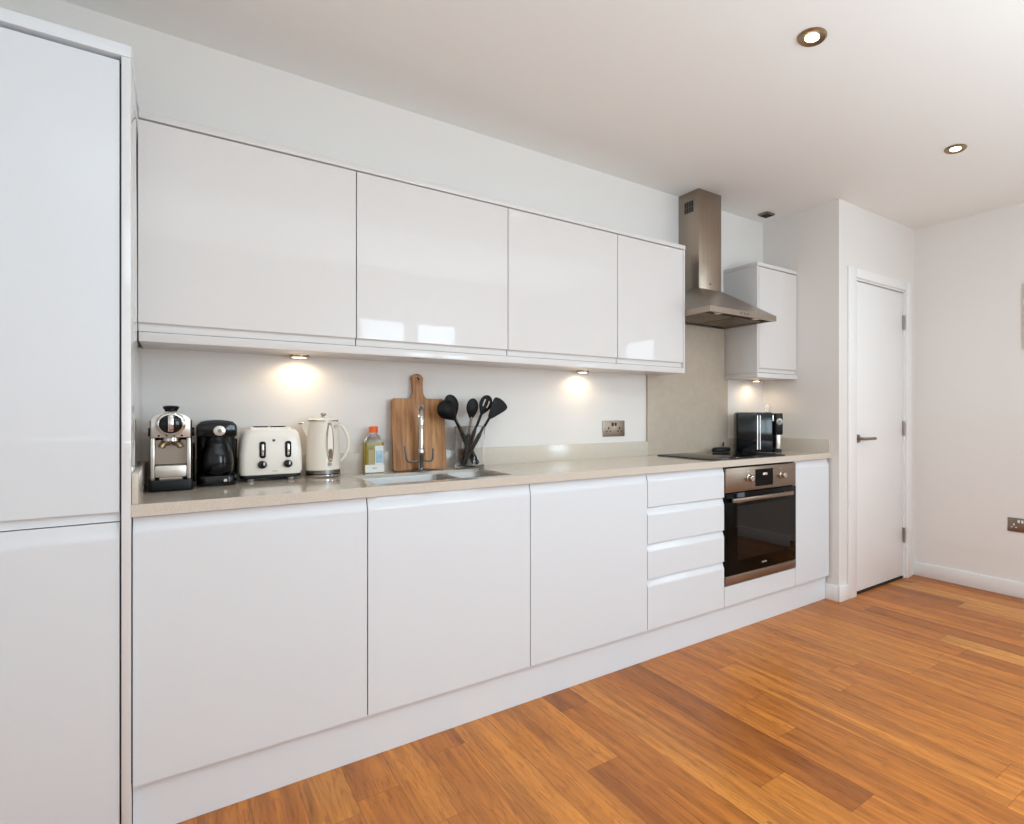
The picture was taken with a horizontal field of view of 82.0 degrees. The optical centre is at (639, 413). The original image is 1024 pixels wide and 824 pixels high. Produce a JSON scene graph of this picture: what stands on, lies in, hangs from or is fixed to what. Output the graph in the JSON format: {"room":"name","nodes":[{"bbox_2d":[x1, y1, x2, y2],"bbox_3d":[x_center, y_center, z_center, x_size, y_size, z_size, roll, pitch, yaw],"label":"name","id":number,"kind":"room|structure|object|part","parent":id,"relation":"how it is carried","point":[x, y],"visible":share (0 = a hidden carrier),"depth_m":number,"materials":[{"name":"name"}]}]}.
{"room":"kitchen","nodes":[
{"label":"kitchen","id":0,"kind":"room"},
{"bbox_2d":[0,0,762,460],"bbox_3d":[-0.757,-0.080,2.730,4.020,2.450,0.100,0,0,-39],"label":"wall","id":1,"kind":"structure","parent":0,"point":[177,78],"depth_m":2.38,"materials":[{"name":"white paint"}]},
{"bbox_2d":[138,119,355,345],"bbox_3d":[-1.363,-0.574,2.026,0.607,0.648,0.243,0,0,-39],"label":"upper cabinet","id":2,"kind":"object","parent":1,"relation":"attached to","point":[236,240],"visible":0.84,"depth_m":1.91,"materials":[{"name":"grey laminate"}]},
{"bbox_2d":[139,110,684,249],"bbox_3d":[-0.712,-0.911,2.543,2.267,0.022,0.245,0,0,-39],"label":"crown molding","id":3,"kind":"structure","parent":2,"relation":"on","point":[146,116],"depth_m":2.16,"materials":[{"name":"white laminate"}]},
{"bbox_2d":[139,331,684,374],"bbox_3d":[-0.714,-0.229,2.543,2.264,0.040,0.244,0,0,-39],"label":"rail","id":4,"kind":"object","parent":1,"relation":"attached to","point":[152,340],"depth_m":2.19,"materials":[{"name":"white laminate"}]},
{"bbox_3d":[-1.289,-0.214,2.170,0.066,0.010,0.066,0,0,-39],"label":"undercabinet spotlight","id":5,"kind":"part","parent":4,"relation":"part of","materials":[{"name":"silver metal"}]},
{"bbox_3d":[-0.296,-0.214,2.962,0.066,0.010,0.066,0,0,-39],"label":"undercabinet spotlight","id":6,"kind":"part","parent":4,"relation":"part of","materials":[{"name":"silver metal"}]},
{"bbox_2d":[355,172,507,355],"bbox_3d":[-0.888,-0.574,2.405,0.604,0.648,0.243,0,0,-39],"label":"upper cabinet","id":7,"kind":"object","parent":1,"relation":"attached to","point":[432,265],"visible":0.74,"depth_m":2.29,"materials":[{"name":"grey laminate"}]},
{"bbox_2d":[506,208,616,362],"bbox_3d":[-0.419,-0.574,2.778,0.590,0.648,0.243,0,0,-39],"label":"upper cabinet","id":8,"kind":"object","parent":1,"relation":"attached to","point":[562,276],"visible":0.75,"depth_m":2.66,"materials":[{"name":"grey laminate"}]},
{"bbox_2d":[603,421,624,436],"bbox_3d":[-0.143,0.083,3.150,0.146,0.086,0.010,0,0,-39],"label":"double socket","id":9,"kind":"object","parent":1,"relation":"attached to","point":[610,428],"visible":1,"depth_m":3.15,"materials":[{"name":"metal"}]},
{"bbox_2d":[616,235,684,367],"bbox_3d":[-0.008,-0.575,3.106,0.458,0.650,0.244,0,0,-39],"label":"upper cabinet","id":10,"kind":"object","parent":1,"relation":"attached to","point":[649,275],"depth_m":3.00,"materials":[{"name":"grey"}]},
{"bbox_3d":[0.167,-0.575,3.245,0.012,0.650,0.244,0,0,-39],"label":"end panel","id":11,"kind":"part","parent":10,"relation":"part of","materials":[{"name":"white laminate"}]},
{"bbox_2d":[646,325,727,454],"bbox_3d":[0.301,-0.147,3.499,0.668,0.776,0.015,0,0,-39],"label":"backsplash","id":12,"kind":"structure","parent":1,"relation":"attached to","point":[687,412],"depth_m":3.51,"materials":[{"name":"beige stone"}]},
{"bbox_2d":[679,188,775,328],"bbox_3d":[0.447,-0.921,3.346,0.549,0.766,0.438,0,0,-39],"label":"hood","id":13,"kind":"object","parent":1,"relation":"attached to","point":[706,305],"visible":0.95,"depth_m":3.35,"materials":[{"name":"metal"}]},
{"bbox_2d":[62,0,1023,229],"bbox_3d":[0.783,-1.330,1.641,5.070,0.050,3.725,0,0,-39],"label":"ceiling","id":14,"kind":"structure","parent":0,"point":[723,98],"depth_m":2.23,"materials":[{"name":"white paint"}]},
{"bbox_2d":[758,211,774,217],"bbox_3d":[0.827,-1.297,3.751,0.080,0.014,0.080,0,0,-39],"label":"ceiling vent","id":15,"kind":"object","parent":14,"relation":"in","point":[766,214],"visible":1,"depth_m":3.74,"materials":[{"name":"black metal"}]},
{"bbox_2d":[797,27,826,46],"bbox_3d":[0.596,-1.300,1.986,0.100,0.008,0.100,0,0,-39],"label":"recessed light","id":16,"kind":"object","parent":14,"relation":"in","point":[810,37],"visible":1,"depth_m":1.98,"materials":[{"name":"brown metal"}]},
{"bbox_2d":[944,144,966,153],"bbox_3d":[1.554,-1.300,2.825,0.100,0.008,0.100,0,0,-39],"label":"recessed light","id":17,"kind":"object","parent":14,"relation":"in","point":[957,148],"visible":1,"depth_m":2.82,"materials":[{"name":"brown metal"}]},
{"bbox_2d":[120,575,1023,823],"bbox_3d":[0.783,1.170,1.641,5.070,0.050,3.725,0,0,-39],"label":"floor","id":18,"kind":"structure","parent":0,"point":[901,701],"depth_m":1.99,"materials":[{"name":"brown wood"}]},
{"bbox_2d":[0,7,141,823],"bbox_3d":[-1.754,0.090,1.521,0.634,2.110,0.542,0,0,-39],"label":"tall cabinet","id":19,"kind":"object","parent":18,"relation":"on","point":[71,348],"visible":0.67,"depth_m":1.44,"materials":[{"name":"grey laminate"}]},
{"bbox_3d":[-1.606,0.710,1.318,0.608,0.847,0.020,0,0,-39],"label":"door","id":20,"kind":"part","parent":19,"relation":"part of","materials":[{"name":"white paint"}]},
{"bbox_3d":[-1.606,-0.320,1.318,0.608,1.206,0.020,0,0,-39],"label":"door","id":21,"kind":"part","parent":19,"relation":"part of","materials":[{"name":"white paint"}]},
{"bbox_3d":[-1.754,-0.950,1.521,0.634,0.031,0.542,0,0,-39],"label":"panel","id":22,"kind":"part","parent":19,"relation":"part of","materials":[{"name":"white laminate"}]},
{"bbox_3d":[-1.515,0.106,1.713,0.018,2.078,0.540,0,0,-39],"label":"panel","id":23,"kind":"part","parent":19,"relation":"part of","materials":[{"name":"white"}]},
{"bbox_2d":[132,498,366,787],"bbox_3d":[-1.280,0.637,1.901,0.580,0.716,0.505,0,0,-39],"label":"base cabinet","id":24,"kind":"object","parent":18,"relation":"on","point":[249,625],"visible":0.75,"depth_m":1.67,"materials":[{"name":"grey laminate"}]},
{"bbox_2d":[131,450,831,517],"bbox_3d":[-0.249,0.259,2.728,3.226,0.033,0.536,0,0,-39],"label":"countertop","id":25,"kind":"structure","parent":24,"relation":"on","point":[300,489],"depth_m":2.07,"materials":[{"name":"beige stone"}]},
{"bbox_2d":[132,461,147,503],"bbox_3d":[-1.508,0.201,1.732,0.013,0.082,0.524,0,0,-39],"label":"upstand","id":26,"kind":"object","parent":25,"relation":"on","point":[140,475],"visible":1,"depth_m":1.61,"materials":[{"name":"beige stone"}]},
{"bbox_2d":[148,406,193,491],"bbox_3d":[-1.510,0.108,1.849,0.116,0.266,0.211,0,0,-39],"label":"espresso machine","id":27,"kind":"object","parent":25,"relation":"on","point":[170,432],"visible":1,"depth_m":1.79,"materials":[{"name":"silver metal"}]},
{"bbox_3d":[-1.520,0.142,1.789,0.010,0.130,0.063,0,0,-39],"label":"frame","id":28,"kind":"part","parent":27,"relation":"part of","materials":[{"name":"silver metal"}]},
{"bbox_3d":[-1.486,0.098,1.789,0.017,0.025,0.030,0,0,14],"label":"spout","id":29,"kind":"part","parent":27,"relation":"part of","materials":[{"name":"brown"}]},
{"bbox_2d":[155,464,186,477],"bbox_3d":[-1.480,0.181,1.809,0.077,0.036,0.048,0,0,-39],"label":"drip tray","id":30,"kind":"object","parent":27,"relation":"on","point":[176,470],"depth_m":1.79,"materials":[{"name":"silver metal"}]},
{"bbox_3d":[-1.450,0.031,1.772,0.015,0.052,0.016,0,0,-39],"label":"lever","id":31,"kind":"part","parent":27,"relation":"part of","materials":[{"name":"silver metal"}]},
{"bbox_3d":[-1.486,-0.015,1.817,0.041,0.019,0.041,0,0,-39],"label":"bean lid","id":32,"kind":"part","parent":27,"relation":"part of","materials":[{"name":"black plastic"}]},
{"bbox_3d":[-1.500,0.123,1.835,0.077,0.076,0.015,0,0,-39],"label":"panel","id":33,"kind":"part","parent":27,"relation":"part of","materials":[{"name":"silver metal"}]},
{"bbox_3d":[-1.459,0.098,1.811,0.030,0.025,0.017,0,0,-1],"label":"spout","id":34,"kind":"part","parent":27,"relation":"part of","materials":[{"name":"brown"}]},
{"bbox_3d":[-1.451,0.142,1.844,0.010,0.130,0.063,0,0,-39],"label":"frame","id":35,"kind":"part","parent":27,"relation":"part of","materials":[{"name":"silver metal"}]},
{"bbox_2d":[193,442,194,481],"bbox_3d":[-1.524,0.169,1.959,0.006,0.137,0.102,0,0,-39],"label":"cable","id":36,"kind":"object","parent":25,"relation":"on","point":[193,442],"visible":0.99,"depth_m":1.98,"materials":[{"name":"black plastic"}]},
{"bbox_2d":[196,420,236,486],"bbox_3d":[-1.449,0.132,1.960,0.109,0.219,0.172,0,0,-39],"label":"coffee maker","id":37,"kind":"object","parent":25,"relation":"on","point":[215,438],"visible":1,"depth_m":1.91,"materials":[{"name":"black plastic"}]},
{"bbox_3d":[-1.424,0.093,1.930,0.062,0.014,0.062,0,0,-39],"label":"carafe lid","id":38,"kind":"part","parent":37,"relation":"part of","materials":[{"name":"black"}]},
{"bbox_2d":[235,438,236,478],"bbox_3d":[-1.453,0.163,2.062,0.007,0.148,0.034,0,0,-33],"label":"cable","id":39,"kind":"object","parent":25,"relation":"on","point":[235,438],"visible":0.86,"depth_m":2.07,"materials":[{"name":"black plastic"}]},
{"bbox_2d":[237,426,301,481],"bbox_3d":[-1.348,0.144,2.091,0.194,0.194,0.120,0,0,-39],"label":"toaster","id":40,"kind":"object","parent":25,"relation":"on","point":[263,451],"visible":1,"depth_m":2.06,"materials":[{"name":"white metal"}]},
{"bbox_3d":[-1.339,0.182,2.034,0.029,0.029,0.016,0,0,-39],"label":"knob","id":41,"kind":"part","parent":40,"relation":"part of","materials":[{"name":"black"}]},
{"bbox_3d":[-1.339,0.131,2.036,0.008,0.043,0.005,0,0,-39],"label":"lever","id":42,"kind":"part","parent":40,"relation":"part of","materials":[{"name":"silver metal"}]},
{"bbox_3d":[-1.353,0.054,2.098,0.124,0.008,0.063,0,0,-39],"label":"slot plate","id":43,"kind":"part","parent":40,"relation":"part of","materials":[{"name":"silver metal"}]},
{"bbox_3d":[-1.278,0.182,2.083,0.029,0.029,0.016,0,0,-39],"label":"knob","id":44,"kind":"part","parent":40,"relation":"part of","materials":[{"name":"black plastic"}]},
{"bbox_3d":[-1.278,0.131,2.084,0.008,0.043,0.005,0,0,-39],"label":"lever","id":45,"kind":"part","parent":40,"relation":"part of","materials":[{"name":"silver metal"}]},
{"bbox_2d":[298,413,350,477],"bbox_3d":[-1.205,0.119,2.194,0.135,0.244,0.121,0,0,6],"label":"kettle","id":46,"kind":"object","parent":25,"relation":"on","point":[323,459],"visible":1,"depth_m":2.15,"materials":[{"name":"beige metal"}]},
{"bbox_3d":[-1.261,0.066,2.156,0.029,0.061,0.040,0,0,-39],"label":"spout","id":47,"kind":"part","parent":46,"relation":"part of","materials":[{"name":"beige ceramic"}]},
{"bbox_3d":[-1.213,0.022,2.195,0.101,0.014,0.101,0,0,-39],"label":"lid","id":48,"kind":"part","parent":46,"relation":"part of","materials":[{"name":"beige ceramic"}]},
{"bbox_3d":[-1.152,0.113,2.233,0.045,0.149,0.015,0,0,-26],"label":"handle","id":49,"kind":"part","parent":46,"relation":"part of","materials":[{"name":"beige ceramic"}]},
{"bbox_2d":[363,426,383,472],"bbox_3d":[-1.088,0.147,2.339,0.072,0.188,0.050,0,0,-39],"label":"dish soap bottle","id":50,"kind":"object","parent":25,"relation":"on","point":[373,445],"visible":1,"depth_m":2.32,"materials":[{"name":"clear plastic"}]},
{"bbox_2d":[376,450,382,462],"bbox_3d":[-1.059,0.176,2.330,0.026,0.050,0.001,0,0,-39],"label":"label","id":51,"kind":"object","parent":50,"relation":"attached to","point":[379,453],"depth_m":2.33,"materials":[{"name":"blue paper"}]},
{"bbox_2d":[148,441,647,482],"bbox_3d":[-0.809,0.201,2.611,2.174,0.082,0.019,0,0,-39],"label":"upstand","id":52,"kind":"object","parent":25,"relation":"on","point":[353,463],"visible":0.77,"depth_m":2.82,"materials":[{"name":"beige stone"}]},
{"bbox_2d":[390,374,446,470],"bbox_3d":[-0.950,0.035,2.461,0.220,0.411,0.065,0,0,-39],"label":"chopping board","id":53,"kind":"object","parent":25,"relation":"on","point":[404,411],"visible":0.95,"depth_m":2.44,"materials":[{"name":"brown wood"}]},
{"bbox_2d":[404,404,433,471],"bbox_3d":[-0.916,0.102,2.358,0.101,0.278,0.152,0,0,-2],"label":"tap","id":54,"kind":"object","parent":25,"relation":"on","point":[420,451],"visible":1,"depth_m":2.38,"materials":[{"name":"silver metal"}]},
{"bbox_3d":[-0.945,0.169,2.366,0.009,0.072,0.062,0,0,41],"label":"handle","id":55,"kind":"part","parent":54,"relation":"part of","materials":[{"name":"silver metal"}]},
{"bbox_3d":[-0.896,0.057,2.346,0.025,0.187,0.133,0,0,-21],"label":"spout","id":56,"kind":"part","parent":54,"relation":"part of","materials":[{"name":"silver metal"}]},
{"bbox_3d":[-0.915,0.236,2.396,0.081,0.011,0.074,0,0,-39],"label":"plate","id":57,"kind":"part","parent":54,"relation":"part of","materials":[{"name":"silver metal"}]},
{"bbox_3d":[-0.888,0.176,2.412,0.042,0.058,0.011,0,0,-23],"label":"handle","id":58,"kind":"part","parent":54,"relation":"part of","materials":[{"name":"silver metal"}]},
{"bbox_2d":[363,471,499,503],"bbox_3d":[-0.804,0.341,2.239,0.501,0.177,0.326,0,0,-39],"label":"sink","id":59,"kind":"object","parent":25,"relation":"in","point":[413,478],"visible":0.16,"depth_m":2.35,"materials":[{"name":"silver metal"}]},
{"bbox_3d":[-0.874,0.342,2.183,0.322,0.175,0.326,0,0,-39],"label":"bowl","id":60,"kind":"part","parent":59,"relation":"part of","materials":[{"name":"silver metal"}]},
{"bbox_3d":[-0.673,0.322,2.343,0.167,0.135,0.326,0,0,-39],"label":"half bowl","id":61,"kind":"part","parent":59,"relation":"part of","materials":[{"name":"silver metal"}]},
{"bbox_2d":[455,426,484,468],"bbox_3d":[-0.757,0.149,2.553,0.132,0.184,0.132,0,0,-39],"label":"glass jar","id":62,"kind":"object","parent":25,"relation":"on","point":[469,440],"visible":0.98,"depth_m":2.50,"materials":[{"name":"clear glass"}]},
{"bbox_2d":[437,400,459,426],"bbox_3d":[-0.789,0.086,2.508,0.032,0.286,0.206,0,0,37],"label":"ladle","id":63,"kind":"object","parent":62,"relation":"in","point":[446,409],"visible":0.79,"depth_m":2.45,"materials":[{"name":"black plastic"}]},
{"bbox_2d":[444,395,460,426],"bbox_3d":[-0.795,0.073,2.541,0.028,0.310,0.151,0,0,38],"label":"serving spoon","id":64,"kind":"object","parent":62,"relation":"in","point":[452,398],"visible":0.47,"depth_m":2.51,"materials":[{"name":"black plastic"}]},
{"bbox_2d":[466,398,477,426],"bbox_3d":[-0.761,0.080,2.563,0.069,0.294,0.033,0,0,-4],"label":"spoon","id":65,"kind":"object","parent":62,"relation":"in","point":[472,405],"visible":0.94,"depth_m":2.56,"materials":[{"name":"black plastic"}]},
{"bbox_2d":[476,395,491,425],"bbox_3d":[-0.737,0.072,2.586,0.027,0.311,0.155,0,0,40],"label":"slotted spoon","id":66,"kind":"object","parent":62,"relation":"in","point":[483,409],"visible":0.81,"depth_m":2.60,"materials":[{"name":"black plastic"}]},
{"bbox_2d":[483,397,506,426],"bbox_3d":[-0.695,0.078,2.572,0.213,0.302,0.029,0,0,-33],"label":"spatula","id":67,"kind":"object","parent":62,"relation":"in","point":[498,406],"visible":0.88,"depth_m":2.60,"materials":[{"name":"black plastic"}]},
{"bbox_2d":[657,451,784,460],"bbox_3d":[0.467,0.238,3.290,0.597,0.006,0.442,0,0,-39],"label":"cooktop","id":68,"kind":"object","parent":25,"relation":"in","point":[710,455],"visible":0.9,"depth_m":3.20,"materials":[{"name":"black glass"}]},
{"bbox_2d":[712,442,730,451],"bbox_3d":[0.514,0.207,3.542,0.084,0.055,0.208,0,0,30],"label":"pan","id":69,"kind":"object","parent":68,"relation":"on","point":[716,449],"visible":1,"depth_m":3.48,"materials":[{"name":"black metal"}]},
{"bbox_3d":[0.498,0.221,3.514,0.152,0.028,0.068,0,0,-39],"label":"casing","id":70,"kind":"part","parent":69,"relation":"part of","materials":[{"name":"black metal"}]},
{"bbox_2d":[728,438,733,450],"bbox_3d":[0.700,0.201,3.815,0.347,0.082,0.019,0,0,-39],"label":"upstand","id":71,"kind":"object","parent":25,"relation":"on","point":[730,440],"visible":0.24,"depth_m":3.72,"materials":[{"name":"beige stone"}]},
{"bbox_2d":[734,412,782,451],"bbox_3d":[0.749,0.118,3.638,0.289,0.247,0.151,0,0,0],"label":"coffee machine","id":72,"kind":"object","parent":25,"relation":"on","point":[753,431],"visible":0.98,"depth_m":3.58,"materials":[{"name":"black"}]},
{"bbox_3d":[0.720,-0.004,3.648,0.212,0.004,0.110,0,0,0],"label":"plate","id":73,"kind":"part","parent":72,"relation":"part of","materials":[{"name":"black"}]},
{"bbox_2d":[764,405,769,411],"bbox_3d":[0.809,-0.030,3.653,0.042,0.045,0.042,0,0,-39],"label":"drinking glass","id":74,"kind":"object","parent":72,"relation":"on","point":[766,407],"visible":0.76,"depth_m":3.64,"materials":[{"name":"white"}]},
{"bbox_2d":[775,435,780,448],"bbox_3d":[0.865,0.178,3.606,0.026,0.087,0.054,0,0,0],"label":"dispenser","id":75,"kind":"object","parent":72,"relation":"on","point":[777,437],"depth_m":3.58,"materials":[{"name":"silver metal"}]},
{"bbox_2d":[780,437,830,452],"bbox_3d":[1.002,0.201,3.731,0.019,0.082,0.528,0,0,-39],"label":"upstand","id":76,"kind":"object","parent":25,"relation":"on","point":[793,444],"visible":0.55,"depth_m":3.65,"materials":[{"name":"beige stone"}]},
{"bbox_2d":[367,484,529,715],"bbox_3d":[-0.821,0.637,2.268,0.592,0.716,0.505,0,0,-39],"label":"base cabinet","id":77,"kind":"object","parent":18,"relation":"on","point":[448,572],"visible":0.8,"depth_m":2.05,"materials":[{"name":"grey laminate"}]},
{"bbox_2d":[133,577,824,823],"bbox_3d":[-0.114,1.071,2.549,3.209,0.147,0.016,0,0,-39],"label":"plinth","id":78,"kind":"object","parent":18,"relation":"on","point":[180,797],"visible":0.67,"depth_m":2.00,"materials":[{"name":"white"}]},
{"bbox_2d":[529,474,646,665],"bbox_3d":[-0.356,0.637,2.638,0.593,0.716,0.505,0,0,-39],"label":"base cabinet","id":79,"kind":"object","parent":18,"relation":"on","point":[588,537],"visible":0.63,"depth_m":2.42,"materials":[{"name":"grey laminate"}]},
{"bbox_2d":[646,467,723,629],"bbox_3d":[0.076,0.637,2.983,0.508,0.716,0.505,0,0,-39],"label":"base cabinet","id":80,"kind":"object","parent":18,"relation":"on","point":[685,509],"visible":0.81,"depth_m":2.77,"materials":[{"name":"grey laminate"}]},
{"bbox_3d":[0.227,0.355,2.793,0.506,0.153,0.020,0,0,-39],"label":"drawer","id":81,"kind":"part","parent":80,"relation":"part of","materials":[{"name":"white paint"}]},
{"bbox_3d":[0.227,0.880,2.793,0.506,0.230,0.020,0,0,-39],"label":"drawer","id":82,"kind":"part","parent":80,"relation":"part of","materials":[{"name":"white laminate"}]},
{"bbox_3d":[0.227,0.682,2.793,0.506,0.157,0.020,0,0,-39],"label":"drawer","id":83,"kind":"part","parent":80,"relation":"part of","materials":[{"name":"white paint"}]},
{"bbox_3d":[0.227,0.518,2.793,0.506,0.164,0.020,0,0,-39],"label":"drawer","id":84,"kind":"part","parent":80,"relation":"part of","materials":[{"name":"white laminate"}]},
{"bbox_2d":[724,462,794,606],"bbox_3d":[0.507,0.637,3.326,0.591,0.716,0.505,0,0,-39],"label":"housing","id":85,"kind":"object","parent":18,"relation":"on","point":[756,587],"visible":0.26,"depth_m":3.11,"materials":[{"name":"grey"}]},
{"bbox_2d":[722,463,795,585],"bbox_3d":[0.536,0.586,3.291,0.586,0.602,0.510,0,0,-39],"label":"oven","id":86,"kind":"object","parent":85,"relation":"in","point":[759,532],"visible":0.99,"depth_m":3.10,"materials":[{"name":"black glass"}]},
{"bbox_3d":[0.587,0.345,3.038,0.042,0.042,0.033,0,0,-39],"label":"knob","id":87,"kind":"part","parent":86,"relation":"part of","materials":[{"name":"silver metal"}]},
{"bbox_3d":[0.663,0.347,3.132,0.586,0.125,0.020,0,0,-39],"label":"control panel","id":88,"kind":"part","parent":86,"relation":"part of","materials":[{"name":"metal"}]},
{"bbox_3d":[0.670,0.448,3.080,0.496,0.021,0.014,0,0,-39],"label":"handle","id":89,"kind":"part","parent":86,"relation":"part of","materials":[{"name":"metal"}]},
{"bbox_3d":[0.803,0.345,3.210,0.042,0.042,0.033,0,0,-39],"label":"knob","id":90,"kind":"part","parent":86,"relation":"part of","materials":[{"name":"silver metal"}]},
{"bbox_3d":[0.659,0.944,3.137,0.589,0.102,0.020,0,0,-39],"label":"panel","id":91,"kind":"part","parent":85,"relation":"part of","materials":[{"name":"white laminate"}]},
{"bbox_2d":[791,459,828,584],"bbox_3d":[0.871,0.637,3.617,0.336,0.716,0.505,0,0,-39],"label":"base cabinet","id":92,"kind":"object","parent":18,"relation":"on","point":[812,476],"visible":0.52,"depth_m":3.42,"materials":[{"name":"grey laminate"}]},
{"bbox_2d":[763,204,824,438],"bbox_3d":[1.001,-0.080,3.822,0.090,2.450,0.585,0,0,-39],"label":"wall","id":93,"kind":"structure","parent":0,"point":[796,241],"depth_m":3.69,"materials":[{"name":"white paint"}]},
{"bbox_2d":[724,261,796,380],"bbox_3d":[0.779,-0.571,3.710,0.394,0.702,0.280,0,0,-39],"label":"upper cabinet","id":94,"kind":"object","parent":93,"relation":"attached to","point":[764,351],"visible":0.95,"depth_m":3.60,"materials":[{"name":"grey laminate"}]},
{"bbox_3d":[0.631,-0.574,3.594,0.015,0.650,0.277,0,0,-39],"label":"panel","id":95,"kind":"part","parent":94,"relation":"part of","materials":[{"name":"white paint"}]},
{"bbox_3d":[0.779,-0.911,3.710,0.394,0.022,0.280,0,0,-39],"label":"panel","id":96,"kind":"part","parent":94,"relation":"part of","materials":[{"name":"white laminate"}]},
{"bbox_3d":[0.864,-0.573,3.614,0.372,0.642,0.020,0,0,-39],"label":"door","id":97,"kind":"part","parent":94,"relation":"part of","materials":[{"name":"white paint"}]},
{"bbox_2d":[825,199,914,585],"bbox_3d":[1.550,-0.080,3.822,0.950,2.450,0.100,0,0,-39],"label":"wall","id":98,"kind":"structure","parent":0,"point":[855,236],"depth_m":3.54,"materials":[{"name":"white paint"}]},
{"bbox_2d":[825,583,848,601],"bbox_3d":[1.209,1.097,3.546,0.099,0.095,0.126,0,0,-39],"label":"baseboard","id":99,"kind":"structure","parent":98,"relation":"attached to","point":[832,592],"depth_m":3.50,"materials":[{"name":"white paint"}]},
{"bbox_2d":[847,266,911,598],"bbox_3d":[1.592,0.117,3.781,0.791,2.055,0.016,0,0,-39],"label":"trim","id":100,"kind":"structure","parent":98,"relation":"attached to","point":[853,273],"depth_m":3.57,"materials":[{"name":"white paint"}]},
{"bbox_2d":[857,576,902,593],"bbox_3d":[1.570,1.139,3.826,0.613,0.012,0.069,0,0,-39],"label":"trim","id":101,"kind":"structure","parent":98,"relation":"attached to","point":[899,577],"depth_m":3.80,"materials":[{"name":"black"}]},
{"bbox_2d":[857,282,904,590],"bbox_3d":[1.601,0.146,3.794,0.618,1.962,0.108,0,0,-39],"label":"door","id":102,"kind":"structure","parent":98,"relation":"in","point":[880,317],"depth_m":3.80,"materials":[{"name":"white paint"}]},
{"bbox_3d":[1.440,0.160,3.634,0.128,0.018,0.058,0,0,-39],"label":"lever","id":103,"kind":"part","parent":102,"relation":"part of","materials":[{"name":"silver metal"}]},
{"bbox_2d":[915,203,1023,582],"bbox_3d":[2.726,-0.080,3.190,0.100,2.450,3.725,0,0,-39],"label":"wall","id":104,"kind":"structure","parent":0,"point":[969,271],"depth_m":3.79,"materials":[{"name":"white paint"}]},
{"bbox_2d":[914,561,1023,598],"bbox_3d":[2.858,1.097,2.931,0.016,0.095,2.923,0,0,-39],"label":"baseboard","id":105,"kind":"structure","parent":104,"relation":"attached to","point":[983,582],"depth_m":3.77,"materials":[{"name":"white paint"}]},
{"bbox_2d":[1008,517,1023,532],"bbox_3d":[2.362,0.696,3.558,0.010,0.086,0.146,0,0,-39],"label":"double socket","id":106,"kind":"object","parent":104,"relation":"attached to","point":[1014,524],"visible":1,"depth_m":3.58,"materials":[{"name":"metal"}]},
{"bbox_2d":[1023,284,1023,347],"bbox_3d":[2.517,-0.600,3.351,0.023,0.400,0.478,0,0,-39],"label":"picture","id":107,"kind":"object","parent":104,"relation":"attached to","point":[1023,284],"visible":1,"depth_m":3.53,"materials":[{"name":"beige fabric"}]}
]}

